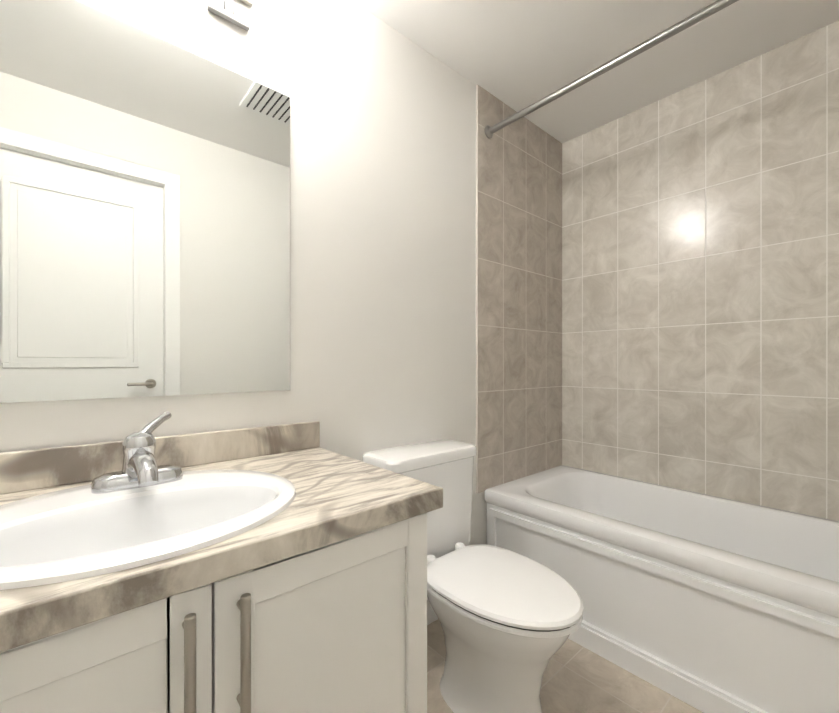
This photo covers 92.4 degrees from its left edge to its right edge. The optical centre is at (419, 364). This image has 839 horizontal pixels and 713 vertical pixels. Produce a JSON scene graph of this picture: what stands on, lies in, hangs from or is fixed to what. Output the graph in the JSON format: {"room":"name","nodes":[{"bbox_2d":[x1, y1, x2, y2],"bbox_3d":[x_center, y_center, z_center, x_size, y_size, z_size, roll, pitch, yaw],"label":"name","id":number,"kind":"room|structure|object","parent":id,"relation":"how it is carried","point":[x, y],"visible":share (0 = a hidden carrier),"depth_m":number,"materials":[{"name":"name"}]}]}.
{"room":"bathroom","nodes":[
{"label":"bathroom","id":0,"kind":"room"},
{"bbox_2d":[0,0,486,599],"bbox_3d":[-0.408,-0.115,1.398,3.494,2.440,0.100,0,0,-41],"label":"wall","id":1,"kind":"structure","parent":0,"point":[382,234],"depth_m":1.48,"materials":[{"name":"white paint"}]},
{"bbox_2d":[0,0,289,402],"bbox_3d":[-0.829,-0.393,0.957,1.080,0.954,0.005,0,0,-41],"label":"mirror","id":2,"kind":"object","parent":1,"relation":"attached to","point":[144,214],"visible":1,"depth_m":1.03,"materials":[{"name":"clear glass"}]},
{"bbox_2d":[207,0,252,30],"bbox_3d":[-0.626,-1.139,1.035,0.562,0.250,0.154,0,0,-41],"label":"sconce","id":3,"kind":"object","parent":1,"relation":"attached to","point":[226,12],"visible":0.98,"depth_m":1.18,"materials":[{"name":"silver metal"}]},
{"bbox_2d":[427,600,437,624],"bbox_3d":[-0.035,1.056,1.652,0.822,0.100,0.012,0,0,-41],"label":"baseboard","id":4,"kind":"structure","parent":1,"relation":"attached to","point":[431,616],"depth_m":1.70,"materials":[{"name":"white"}]},
{"bbox_2d":[476,85,561,493],"bbox_3d":[0.570,-0.360,2.183,0.788,1.950,0.010,0,0,-41],"label":"wall tile","id":5,"kind":"structure","parent":1,"relation":"attached to","point":[519,299],"depth_m":2.13,"materials":[{"name":"beige tile"}]},
{"bbox_2d":[484,0,738,138],"bbox_3d":[0.785,-1.137,1.459,0.060,0.060,1.358,0,0,-41],"label":"shower curtain rod","id":6,"kind":"object","parent":5,"relation":"attached to","point":[689,21],"visible":1,"depth_m":1.50,"materials":[{"name":"silver metal"}]},
{"bbox_2d":[427,620,702,712],"bbox_3d":[0.080,1.156,0.843,3.494,0.100,1.580,0,0,-41],"label":"floor","id":7,"kind":"structure","parent":0,"point":[577,678],"depth_m":1.38,"materials":[{"name":"tile"}]},
{"bbox_2d":[0,411,442,712],"bbox_3d":[-0.555,0.611,0.779,1.102,0.991,0.629,0,0,-41],"label":"bathroom vanity","id":8,"kind":"object","parent":7,"relation":"on","point":[281,568],"visible":1,"depth_m":0.73,"materials":[{"name":"white"}]},
{"bbox_2d":[91,411,182,493],"bbox_3d":[-0.602,0.192,0.872,0.168,0.155,0.220,0,0,-41],"label":"faucet","id":9,"kind":"object","parent":8,"relation":"on","point":[140,473],"depth_m":0.87,"materials":[{"name":"silver metal"}]},
{"bbox_2d":[0,470,295,589],"bbox_3d":[-0.533,0.347,0.764,0.584,0.160,0.504,0,0,-41],"label":"sink basin","id":10,"kind":"object","parent":8,"relation":"in","point":[80,536],"depth_m":0.75,"materials":[{"name":"white ceramic"}]},
{"bbox_2d":[363,439,583,712],"bbox_3d":[0.185,0.715,1.360,0.450,0.781,0.734,0,0,-41],"label":"toilet","id":11,"kind":"object","parent":7,"relation":"on","point":[510,622],"visible":0.83,"depth_m":1.23,"materials":[{"name":"white ceramic"}]},
{"bbox_2d":[484,465,838,712],"bbox_3d":[1.035,0.855,1.680,0.727,0.500,1.372,0,0,-41],"label":"bathtub","id":12,"kind":"object","parent":7,"relation":"on","point":[704,603],"visible":0.88,"depth_m":1.44,"materials":[{"name":"white ceramic"}]},
{"bbox_2d":[353,0,838,142],"bbox_3d":[0.080,-1.384,0.841,3.494,0.100,1.580,0,0,-41],"label":"ceiling","id":13,"kind":"structure","parent":0,"point":[517,55],"depth_m":1.67,"materials":[{"name":"white paint"}]},
{"bbox_3d":[1.356,-0.115,1.961,0.100,2.440,1.380,0,0,-41],"label":"wall","id":14,"kind":"structure","parent":0,"visible":0},
{"bbox_2d":[562,20,838,520],"bbox_3d":[1.314,-0.360,1.924,0.010,1.950,1.360,0,0,-41],"label":"wall tile","id":15,"kind":"structure","parent":14,"relation":"attached to","point":[700,287],"depth_m":1.86,"materials":[{"name":"beige tile"}]}
]}

